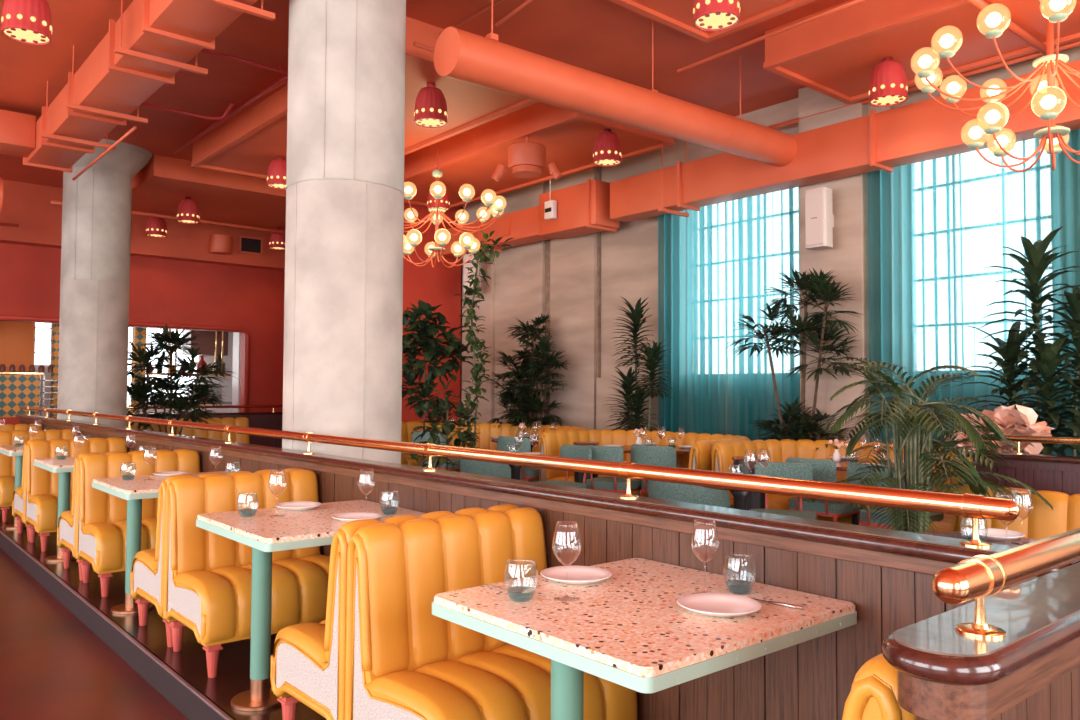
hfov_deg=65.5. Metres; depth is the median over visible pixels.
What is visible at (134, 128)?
ceiling pipe
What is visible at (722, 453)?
booth
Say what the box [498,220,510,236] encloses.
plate
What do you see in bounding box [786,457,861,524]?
dining chair
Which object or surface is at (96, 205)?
column
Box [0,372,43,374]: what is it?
countertop
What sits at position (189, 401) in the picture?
palm
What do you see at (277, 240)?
ceiling lamp
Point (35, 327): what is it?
window
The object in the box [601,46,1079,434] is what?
wall
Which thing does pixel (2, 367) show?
jar
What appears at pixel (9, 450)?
dining table
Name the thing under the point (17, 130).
air duct
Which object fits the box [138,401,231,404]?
countertop
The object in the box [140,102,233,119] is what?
ceiling pipe
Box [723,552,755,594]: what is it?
tumbler
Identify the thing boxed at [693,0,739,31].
ceiling lamp
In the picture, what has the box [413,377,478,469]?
rubber plant
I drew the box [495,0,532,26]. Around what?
ceiling pipe
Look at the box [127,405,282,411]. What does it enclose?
handrail
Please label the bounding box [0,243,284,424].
wall
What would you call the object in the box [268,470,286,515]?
wine glass
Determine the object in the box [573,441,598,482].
table
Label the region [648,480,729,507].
barrel chair
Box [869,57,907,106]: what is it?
ceiling lamp
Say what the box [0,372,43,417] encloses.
counter
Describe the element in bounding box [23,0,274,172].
air duct
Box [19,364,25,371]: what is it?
jar
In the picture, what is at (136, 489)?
dining table
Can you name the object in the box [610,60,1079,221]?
air duct
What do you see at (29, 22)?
ceiling lamp
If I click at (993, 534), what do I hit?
plate
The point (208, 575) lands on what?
bench
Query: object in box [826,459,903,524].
round table
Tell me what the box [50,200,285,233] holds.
ceiling pipe
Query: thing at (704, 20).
diffuser
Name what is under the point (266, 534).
dining table
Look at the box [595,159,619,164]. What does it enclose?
diffuser
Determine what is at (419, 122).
diffuser
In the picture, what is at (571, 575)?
plate
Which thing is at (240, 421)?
banquette
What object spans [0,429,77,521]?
bench
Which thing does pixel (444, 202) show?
ceiling lamp
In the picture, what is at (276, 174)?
ceiling lamp
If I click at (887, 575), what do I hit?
wall
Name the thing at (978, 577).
handrail
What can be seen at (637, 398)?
dracaena
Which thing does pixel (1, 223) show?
ceiling pipe
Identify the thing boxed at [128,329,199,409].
window
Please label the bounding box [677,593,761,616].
plate
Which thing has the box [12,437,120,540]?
bench
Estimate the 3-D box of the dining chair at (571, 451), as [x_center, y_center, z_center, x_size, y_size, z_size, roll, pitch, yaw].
[0.179,1.194,7.683,0.530,0.806,0.460,2,-3,-40]
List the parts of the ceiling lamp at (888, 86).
hanging stem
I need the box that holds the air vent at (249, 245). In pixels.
[239,235,262,254]
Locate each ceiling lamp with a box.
[1,0,51,45]
[146,213,166,237]
[177,197,198,223]
[267,156,286,189]
[269,228,284,249]
[414,83,447,128]
[427,182,449,210]
[593,128,621,166]
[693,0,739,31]
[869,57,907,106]
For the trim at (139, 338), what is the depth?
14.68 m
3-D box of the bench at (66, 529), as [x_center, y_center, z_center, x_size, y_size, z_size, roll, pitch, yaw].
[-3.045,1.090,6.179,0.783,0.871,0.618,2,-3,-40]
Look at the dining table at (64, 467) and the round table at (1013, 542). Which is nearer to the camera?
the round table at (1013, 542)
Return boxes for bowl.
[552,523,581,565]
[690,519,719,561]
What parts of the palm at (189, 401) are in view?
stem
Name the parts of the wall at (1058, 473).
rail trim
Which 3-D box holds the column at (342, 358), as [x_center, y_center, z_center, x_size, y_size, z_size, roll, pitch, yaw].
[-1.290,-0.630,5.557,1.240,4.280,1.240,2,-3,-40]
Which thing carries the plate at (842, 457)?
on the round table at (842, 465)
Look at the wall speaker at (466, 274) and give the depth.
11.87 m
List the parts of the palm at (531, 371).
stem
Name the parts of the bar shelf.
hanging rod, hanging rod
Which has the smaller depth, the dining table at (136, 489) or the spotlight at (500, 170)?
the dining table at (136, 489)
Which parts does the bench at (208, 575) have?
leg, panel, leg, backrest, seat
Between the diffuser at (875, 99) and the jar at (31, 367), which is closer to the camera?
the diffuser at (875, 99)
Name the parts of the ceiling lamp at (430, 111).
hanging stem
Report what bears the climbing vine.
on the floor at (232, 678)
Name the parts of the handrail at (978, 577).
post, rail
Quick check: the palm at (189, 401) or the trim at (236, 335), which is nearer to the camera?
the palm at (189, 401)
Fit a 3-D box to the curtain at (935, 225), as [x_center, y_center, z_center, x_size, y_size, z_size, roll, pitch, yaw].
[3.444,-0.220,7.088,0.152,3.540,1.404,2,-3,-40]
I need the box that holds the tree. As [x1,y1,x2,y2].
[402,299,472,455]
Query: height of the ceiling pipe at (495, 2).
0.027 m
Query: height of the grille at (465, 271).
0.500 m
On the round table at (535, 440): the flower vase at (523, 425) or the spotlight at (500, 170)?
the flower vase at (523, 425)
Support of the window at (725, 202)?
in the wall at (629, 255)
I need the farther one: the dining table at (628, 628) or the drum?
the drum
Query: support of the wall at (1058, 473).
on the floor at (232, 678)
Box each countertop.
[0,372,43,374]
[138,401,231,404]
[138,401,231,413]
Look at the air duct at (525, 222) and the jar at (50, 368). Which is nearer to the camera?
the air duct at (525, 222)
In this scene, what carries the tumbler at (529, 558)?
on the dining table at (628, 628)
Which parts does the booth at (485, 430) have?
backrest, panel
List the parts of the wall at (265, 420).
rail trim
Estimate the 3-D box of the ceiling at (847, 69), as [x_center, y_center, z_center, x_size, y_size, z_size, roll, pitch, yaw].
[4.130,-2.625,5.245,1.300,0.280,5.500,2,-3,-40]
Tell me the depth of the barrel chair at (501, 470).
8.10 m
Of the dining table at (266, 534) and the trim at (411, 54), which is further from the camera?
the trim at (411, 54)
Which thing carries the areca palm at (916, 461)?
on the floor at (232, 678)
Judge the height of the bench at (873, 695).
0.871 m
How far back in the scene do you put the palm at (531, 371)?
10.68 m
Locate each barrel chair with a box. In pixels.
[460,459,520,479]
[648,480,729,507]
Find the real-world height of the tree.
2.474 m
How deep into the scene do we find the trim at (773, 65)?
6.61 m
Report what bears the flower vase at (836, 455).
on the round table at (842, 465)
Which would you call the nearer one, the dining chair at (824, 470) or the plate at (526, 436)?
the dining chair at (824, 470)
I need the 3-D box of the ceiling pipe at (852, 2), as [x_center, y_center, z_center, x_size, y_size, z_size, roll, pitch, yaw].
[1.898,-2.392,5.899,0.028,0.067,2.400,2,-3,-40]
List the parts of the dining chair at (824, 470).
post, backrest, seat frame, seat, post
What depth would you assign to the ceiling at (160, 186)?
11.66 m
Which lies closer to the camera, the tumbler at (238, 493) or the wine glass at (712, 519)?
the wine glass at (712, 519)
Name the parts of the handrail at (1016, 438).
post, rail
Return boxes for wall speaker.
[463,254,482,292]
[805,187,833,249]
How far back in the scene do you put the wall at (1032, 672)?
1.28 m
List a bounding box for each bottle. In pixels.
[197,355,206,370]
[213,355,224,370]
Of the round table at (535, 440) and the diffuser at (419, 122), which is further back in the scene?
the round table at (535, 440)
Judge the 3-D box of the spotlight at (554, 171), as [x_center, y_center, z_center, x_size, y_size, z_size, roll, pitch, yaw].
[0.155,-1.973,8.767,0.163,0.183,0.099,0,-2,9]
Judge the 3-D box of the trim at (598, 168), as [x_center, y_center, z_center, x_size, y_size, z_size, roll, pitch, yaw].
[0.739,-1.177,10.572,0.055,2.800,0.045,2,-3,-40]
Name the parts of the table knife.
handle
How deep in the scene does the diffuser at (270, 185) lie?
9.72 m
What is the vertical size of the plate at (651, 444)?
0.023 m
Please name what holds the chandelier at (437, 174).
hanging from the ceiling at (608, 38)
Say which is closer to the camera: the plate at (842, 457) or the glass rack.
the plate at (842, 457)
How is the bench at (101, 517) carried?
on the floor at (232, 678)
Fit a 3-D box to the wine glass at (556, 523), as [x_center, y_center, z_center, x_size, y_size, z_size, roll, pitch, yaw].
[0.073,0.547,2.292,0.081,0.205,0.081,2,-3,-40]
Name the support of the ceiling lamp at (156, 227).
hanging from the ceiling at (160, 186)
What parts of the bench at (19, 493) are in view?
seat, panel, leg, leg, backrest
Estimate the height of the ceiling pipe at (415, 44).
0.030 m
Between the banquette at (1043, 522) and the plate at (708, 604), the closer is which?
the plate at (708, 604)
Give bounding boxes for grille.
[463,255,473,290]
[805,189,823,245]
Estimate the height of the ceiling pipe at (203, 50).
0.034 m
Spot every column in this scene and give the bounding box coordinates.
[57,139,152,426]
[282,0,405,463]
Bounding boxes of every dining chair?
[412,432,459,469]
[497,436,540,480]
[537,445,591,488]
[585,445,641,493]
[631,444,675,495]
[748,462,816,519]
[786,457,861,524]
[847,462,943,528]
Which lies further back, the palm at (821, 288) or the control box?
the control box
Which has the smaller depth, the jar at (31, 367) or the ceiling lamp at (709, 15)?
the ceiling lamp at (709, 15)
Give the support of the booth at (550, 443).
on the floor at (232, 678)
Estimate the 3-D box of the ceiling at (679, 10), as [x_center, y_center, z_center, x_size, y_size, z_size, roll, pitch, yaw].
[2.324,-2.788,3.909,2.450,0.070,5.800,2,-3,-40]
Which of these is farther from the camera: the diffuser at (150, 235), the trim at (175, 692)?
the diffuser at (150, 235)
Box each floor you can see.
[0,506,325,719]
[0,548,188,719]
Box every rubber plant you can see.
[401,424,459,467]
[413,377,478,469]
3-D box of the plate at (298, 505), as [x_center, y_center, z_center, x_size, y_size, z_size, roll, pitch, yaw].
[-1.140,0.693,3.967,0.214,0.023,0.214,2,-3,-40]
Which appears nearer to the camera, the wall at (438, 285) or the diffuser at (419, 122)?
the diffuser at (419, 122)
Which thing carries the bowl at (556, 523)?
on the wine glass at (556, 523)
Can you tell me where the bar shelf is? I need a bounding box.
[151,329,230,375]
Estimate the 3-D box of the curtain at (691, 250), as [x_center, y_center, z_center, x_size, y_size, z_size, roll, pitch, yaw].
[1.653,-0.152,9.194,0.160,3.540,0.910,2,-3,-40]
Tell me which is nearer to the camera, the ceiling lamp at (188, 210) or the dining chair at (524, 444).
the dining chair at (524, 444)
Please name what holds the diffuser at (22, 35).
attached to the ceiling lamp at (29, 22)
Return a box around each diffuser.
[4,28,48,42]
[149,234,163,236]
[179,220,196,222]
[269,184,285,187]
[416,119,444,126]
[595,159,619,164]
[696,12,737,28]
[871,95,905,104]
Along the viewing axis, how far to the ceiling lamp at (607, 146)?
8.55 m
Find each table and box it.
[0,445,26,528]
[33,457,75,561]
[92,471,229,613]
[196,500,425,710]
[432,558,856,719]
[491,437,538,451]
[508,464,521,479]
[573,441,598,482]
[621,445,690,496]
[701,486,750,509]
[732,456,768,509]
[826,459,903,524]
[916,531,1036,545]
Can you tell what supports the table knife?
on the dining table at (628, 628)
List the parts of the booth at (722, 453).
panel, seat, backrest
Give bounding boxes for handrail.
[19,406,1019,546]
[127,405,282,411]
[932,528,1079,638]
[982,434,1079,453]
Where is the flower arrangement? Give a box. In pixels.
[944,405,1054,460]
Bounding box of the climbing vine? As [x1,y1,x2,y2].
[455,230,512,448]
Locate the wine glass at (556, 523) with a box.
[552,523,581,599]
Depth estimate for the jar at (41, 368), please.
13.71 m
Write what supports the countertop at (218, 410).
on the floor
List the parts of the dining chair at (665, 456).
seat, backrest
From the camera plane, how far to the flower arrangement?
5.63 m
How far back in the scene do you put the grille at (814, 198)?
7.69 m
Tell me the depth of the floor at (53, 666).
4.36 m
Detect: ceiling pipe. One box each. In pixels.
[0,222,18,226]
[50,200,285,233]
[72,126,136,179]
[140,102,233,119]
[173,74,287,153]
[200,48,287,74]
[413,42,434,51]
[439,0,502,33]
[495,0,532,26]
[677,0,863,72]
[766,40,1079,128]
[967,0,1055,55]
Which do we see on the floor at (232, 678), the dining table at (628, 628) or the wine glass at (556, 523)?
the dining table at (628, 628)
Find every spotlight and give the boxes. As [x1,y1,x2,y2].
[492,164,506,181]
[547,162,561,179]
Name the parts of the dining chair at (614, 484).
post, backrest, seat, seat frame, post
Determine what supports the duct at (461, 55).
hanging from the ceiling at (608, 38)
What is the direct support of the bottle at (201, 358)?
on the bar shelf
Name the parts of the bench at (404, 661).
panel, backrest, seat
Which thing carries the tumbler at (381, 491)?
on the dining table at (266, 534)
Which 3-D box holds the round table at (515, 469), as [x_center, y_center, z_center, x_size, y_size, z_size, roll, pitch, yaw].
[-0.208,1.200,7.142,0.600,0.750,0.600,2,-3,-40]
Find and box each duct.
[0,109,35,157]
[0,178,2,211]
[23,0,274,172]
[434,0,796,166]
[438,206,552,257]
[539,178,618,238]
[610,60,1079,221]
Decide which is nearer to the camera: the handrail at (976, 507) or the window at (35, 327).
the handrail at (976, 507)
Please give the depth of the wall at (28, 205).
13.16 m
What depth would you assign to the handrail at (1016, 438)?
5.04 m
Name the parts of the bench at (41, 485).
panel, leg, leg, seat, backrest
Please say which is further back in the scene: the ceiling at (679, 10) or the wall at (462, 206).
the wall at (462, 206)
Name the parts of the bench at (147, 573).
leg, seat, panel, leg, backrest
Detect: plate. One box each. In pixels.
[152,471,187,476]
[275,501,321,510]
[332,512,381,521]
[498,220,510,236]
[519,452,541,454]
[524,435,537,437]
[540,566,611,584]
[642,443,657,445]
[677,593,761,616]
[679,445,692,448]
[829,456,853,459]
[963,528,1024,540]
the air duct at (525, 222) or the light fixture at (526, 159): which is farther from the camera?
the air duct at (525, 222)
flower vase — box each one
[519,423,525,436]
[633,429,644,444]
[829,439,844,461]
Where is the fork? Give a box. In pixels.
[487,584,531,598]
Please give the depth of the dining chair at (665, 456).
7.59 m
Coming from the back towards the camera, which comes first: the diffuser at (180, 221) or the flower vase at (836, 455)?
the diffuser at (180, 221)
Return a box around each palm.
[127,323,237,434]
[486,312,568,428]
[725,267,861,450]
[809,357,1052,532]
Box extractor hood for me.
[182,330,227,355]
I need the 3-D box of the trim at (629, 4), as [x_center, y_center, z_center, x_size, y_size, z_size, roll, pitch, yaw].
[2.324,-2.740,3.907,2.470,0.045,5.820,2,-3,-40]
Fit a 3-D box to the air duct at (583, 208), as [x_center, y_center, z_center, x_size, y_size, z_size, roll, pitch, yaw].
[0.470,-1.824,10.301,0.470,0.570,1.020,2,-3,-40]
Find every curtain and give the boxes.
[658,202,725,434]
[726,187,799,440]
[868,138,1036,453]
[1036,129,1079,456]
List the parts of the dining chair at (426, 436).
backrest, seat frame, seat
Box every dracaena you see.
[605,297,672,430]
[951,226,1079,455]
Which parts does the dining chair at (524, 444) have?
backrest, seat, seat frame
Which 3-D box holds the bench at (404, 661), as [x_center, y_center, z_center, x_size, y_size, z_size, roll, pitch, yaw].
[-0.156,0.981,2.788,0.783,0.871,0.618,2,-3,-40]
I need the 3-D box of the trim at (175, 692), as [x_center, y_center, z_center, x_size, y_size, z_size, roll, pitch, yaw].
[-2.182,1.544,4.465,0.022,0.128,18.700,2,-3,-40]
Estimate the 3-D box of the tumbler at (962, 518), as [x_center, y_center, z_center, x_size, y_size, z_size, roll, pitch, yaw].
[1.620,0.635,3.133,0.091,0.105,0.091,2,-3,-40]
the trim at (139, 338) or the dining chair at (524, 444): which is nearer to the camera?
the dining chair at (524, 444)
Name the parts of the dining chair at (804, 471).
post, seat, backrest, post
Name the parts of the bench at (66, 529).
seat, leg, panel, leg, backrest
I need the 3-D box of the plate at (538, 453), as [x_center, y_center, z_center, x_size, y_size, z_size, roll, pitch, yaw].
[-0.089,0.819,7.296,0.214,0.023,0.214,2,-3,-40]
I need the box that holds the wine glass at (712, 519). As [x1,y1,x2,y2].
[690,519,719,592]
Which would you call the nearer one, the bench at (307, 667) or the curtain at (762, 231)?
the bench at (307, 667)
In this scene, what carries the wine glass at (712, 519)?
on the dining table at (628, 628)
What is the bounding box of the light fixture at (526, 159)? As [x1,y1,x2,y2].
[492,137,561,181]
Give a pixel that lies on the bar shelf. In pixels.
(170, 329)
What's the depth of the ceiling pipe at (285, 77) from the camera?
8.64 m
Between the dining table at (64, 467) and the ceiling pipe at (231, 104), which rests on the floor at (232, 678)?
the dining table at (64, 467)
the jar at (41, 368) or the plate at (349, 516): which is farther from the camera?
the jar at (41, 368)
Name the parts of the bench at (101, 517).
leg, panel, leg, seat, backrest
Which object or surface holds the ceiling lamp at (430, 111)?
hanging from the ceiling at (467, 103)
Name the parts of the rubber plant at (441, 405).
stem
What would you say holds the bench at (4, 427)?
on the floor at (232, 678)
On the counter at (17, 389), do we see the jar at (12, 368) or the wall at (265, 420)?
the jar at (12, 368)
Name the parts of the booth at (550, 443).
panel, seat, panel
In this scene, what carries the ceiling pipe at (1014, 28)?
attached to the ceiling at (847, 69)
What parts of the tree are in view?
stem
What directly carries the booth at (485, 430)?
on the floor at (232, 678)
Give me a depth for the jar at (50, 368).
13.80 m
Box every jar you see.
[0,364,5,371]
[9,364,15,371]
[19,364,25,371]
[29,365,34,371]
[38,365,44,371]
[48,365,52,372]
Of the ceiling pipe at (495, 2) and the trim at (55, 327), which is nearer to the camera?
the ceiling pipe at (495, 2)
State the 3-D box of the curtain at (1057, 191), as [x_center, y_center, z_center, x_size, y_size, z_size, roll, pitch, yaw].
[4.246,-0.249,6.174,0.098,3.540,1.064,2,-3,-40]
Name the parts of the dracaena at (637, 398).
stem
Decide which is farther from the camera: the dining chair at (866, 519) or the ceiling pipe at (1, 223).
the ceiling pipe at (1, 223)
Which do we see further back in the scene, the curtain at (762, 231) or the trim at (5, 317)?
the trim at (5, 317)
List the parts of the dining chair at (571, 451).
seat, backrest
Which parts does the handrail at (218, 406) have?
rail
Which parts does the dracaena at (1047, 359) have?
stem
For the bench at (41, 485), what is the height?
0.871 m
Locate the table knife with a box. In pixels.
[748,597,803,609]
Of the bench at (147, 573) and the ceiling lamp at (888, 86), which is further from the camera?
the ceiling lamp at (888, 86)
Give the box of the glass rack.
[39,375,57,415]
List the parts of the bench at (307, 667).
leg, seat, panel, backrest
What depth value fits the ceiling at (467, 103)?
8.41 m
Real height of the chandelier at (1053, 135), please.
1.508 m
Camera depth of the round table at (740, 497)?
5.24 m
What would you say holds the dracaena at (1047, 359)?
on the floor at (232, 678)
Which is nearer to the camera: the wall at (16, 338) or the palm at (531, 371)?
the palm at (531, 371)
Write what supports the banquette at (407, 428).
on the floor at (232, 678)
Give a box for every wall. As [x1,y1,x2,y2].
[0,180,284,270]
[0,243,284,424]
[0,321,232,416]
[15,414,1079,719]
[127,412,282,447]
[401,203,462,422]
[460,206,462,396]
[461,87,893,443]
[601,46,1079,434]
[882,562,1079,719]
[967,451,1079,495]
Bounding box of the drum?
[210,234,231,254]
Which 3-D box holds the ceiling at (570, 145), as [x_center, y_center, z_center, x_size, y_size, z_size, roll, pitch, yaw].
[-0.515,-2.464,10.297,1.420,0.280,4.380,2,-3,-40]
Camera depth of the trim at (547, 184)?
11.27 m
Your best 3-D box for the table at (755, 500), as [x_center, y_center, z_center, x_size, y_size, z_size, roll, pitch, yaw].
[1.648,1.164,6.583,0.284,0.800,0.284,2,-3,-40]
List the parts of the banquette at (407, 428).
seat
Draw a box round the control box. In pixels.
[544,178,556,219]
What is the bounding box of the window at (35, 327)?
[33,322,51,365]
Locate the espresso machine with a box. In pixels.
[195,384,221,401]
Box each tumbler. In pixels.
[237,493,258,516]
[379,491,399,511]
[504,558,537,601]
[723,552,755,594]
[960,518,987,538]
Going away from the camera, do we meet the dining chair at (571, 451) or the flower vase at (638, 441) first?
the dining chair at (571, 451)
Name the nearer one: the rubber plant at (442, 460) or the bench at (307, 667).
the bench at (307, 667)
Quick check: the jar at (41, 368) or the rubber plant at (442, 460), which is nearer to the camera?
the rubber plant at (442, 460)
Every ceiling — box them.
[0,0,846,187]
[131,154,285,230]
[192,17,525,175]
[404,102,673,204]
[632,0,792,33]
[765,0,1079,96]
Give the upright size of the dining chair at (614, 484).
0.806 m
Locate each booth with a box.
[437,423,585,481]
[538,429,749,496]
[711,439,975,531]
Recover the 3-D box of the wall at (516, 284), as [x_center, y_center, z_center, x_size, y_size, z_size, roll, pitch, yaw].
[0.988,-0.382,10.118,0.230,4.420,6.700,2,-3,-40]
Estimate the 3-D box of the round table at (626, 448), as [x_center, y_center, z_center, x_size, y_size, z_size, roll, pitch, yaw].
[1.110,1.251,8.369,0.920,0.750,0.920,2,-3,-40]
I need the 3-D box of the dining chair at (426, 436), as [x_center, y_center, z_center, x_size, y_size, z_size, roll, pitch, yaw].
[-1.206,1.267,10.078,0.544,0.821,0.597,-1,-2,32]
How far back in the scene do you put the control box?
10.28 m
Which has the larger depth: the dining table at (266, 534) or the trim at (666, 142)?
the trim at (666, 142)
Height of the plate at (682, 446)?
0.023 m
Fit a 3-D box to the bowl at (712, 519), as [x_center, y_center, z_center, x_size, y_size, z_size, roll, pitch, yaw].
[0.461,0.507,2.347,0.081,0.117,0.081,2,-3,-40]
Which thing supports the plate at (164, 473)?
on the dining table at (136, 489)
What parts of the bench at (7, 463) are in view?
leg, seat, backrest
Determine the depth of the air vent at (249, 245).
14.26 m
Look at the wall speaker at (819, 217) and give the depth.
7.68 m
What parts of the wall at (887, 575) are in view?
rail trim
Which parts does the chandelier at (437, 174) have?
bulb, bulb, bulb, arm, arm, arm, arm, arm, arm, stem, bulb, arm, bulb, arm, arm, arm, arm, arm, bulb, arm, arm, bulb, bulb, arm, bulb, arm, bulb, bulb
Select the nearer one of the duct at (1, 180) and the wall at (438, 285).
the duct at (1, 180)
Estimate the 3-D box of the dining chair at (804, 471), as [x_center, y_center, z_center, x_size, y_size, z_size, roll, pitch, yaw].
[1.681,1.135,5.853,0.460,0.806,0.530,-1,-2,21]
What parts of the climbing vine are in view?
stem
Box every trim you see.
[0,315,249,411]
[0,533,224,719]
[50,323,58,416]
[130,327,146,413]
[191,48,536,179]
[232,332,240,411]
[404,112,674,208]
[544,181,549,423]
[597,166,600,377]
[609,0,815,42]
[763,0,1079,103]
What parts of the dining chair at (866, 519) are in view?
post, backrest, seat frame, seat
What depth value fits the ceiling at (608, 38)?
7.46 m
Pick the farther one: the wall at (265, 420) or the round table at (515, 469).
the wall at (265, 420)
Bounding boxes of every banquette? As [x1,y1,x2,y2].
[126,417,248,443]
[401,420,451,465]
[957,484,1079,539]
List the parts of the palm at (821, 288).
stem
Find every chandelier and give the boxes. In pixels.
[403,142,506,267]
[910,0,1079,171]
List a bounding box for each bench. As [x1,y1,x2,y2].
[0,423,42,431]
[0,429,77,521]
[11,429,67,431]
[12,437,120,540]
[24,438,127,551]
[57,449,190,580]
[75,450,199,596]
[130,468,302,646]
[163,469,329,677]
[270,504,518,719]
[345,507,637,719]
[842,653,913,719]
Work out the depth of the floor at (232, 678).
4.33 m
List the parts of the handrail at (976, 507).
post, post, post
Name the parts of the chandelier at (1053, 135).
bulb, bulb, bulb, bulb, bulb, arm, arm, bulb, bulb, bulb, arm, arm, bulb, arm, arm, arm, arm, arm, bulb, bulb, arm, stem, bulb, arm, arm, bulb, arm, arm, arm, arm, arm, arm, arm, arm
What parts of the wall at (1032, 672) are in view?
rail trim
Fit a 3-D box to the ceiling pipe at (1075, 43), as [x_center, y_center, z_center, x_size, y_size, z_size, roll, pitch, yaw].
[3.972,-2.408,6.549,0.044,0.042,6.700,2,-3,-40]

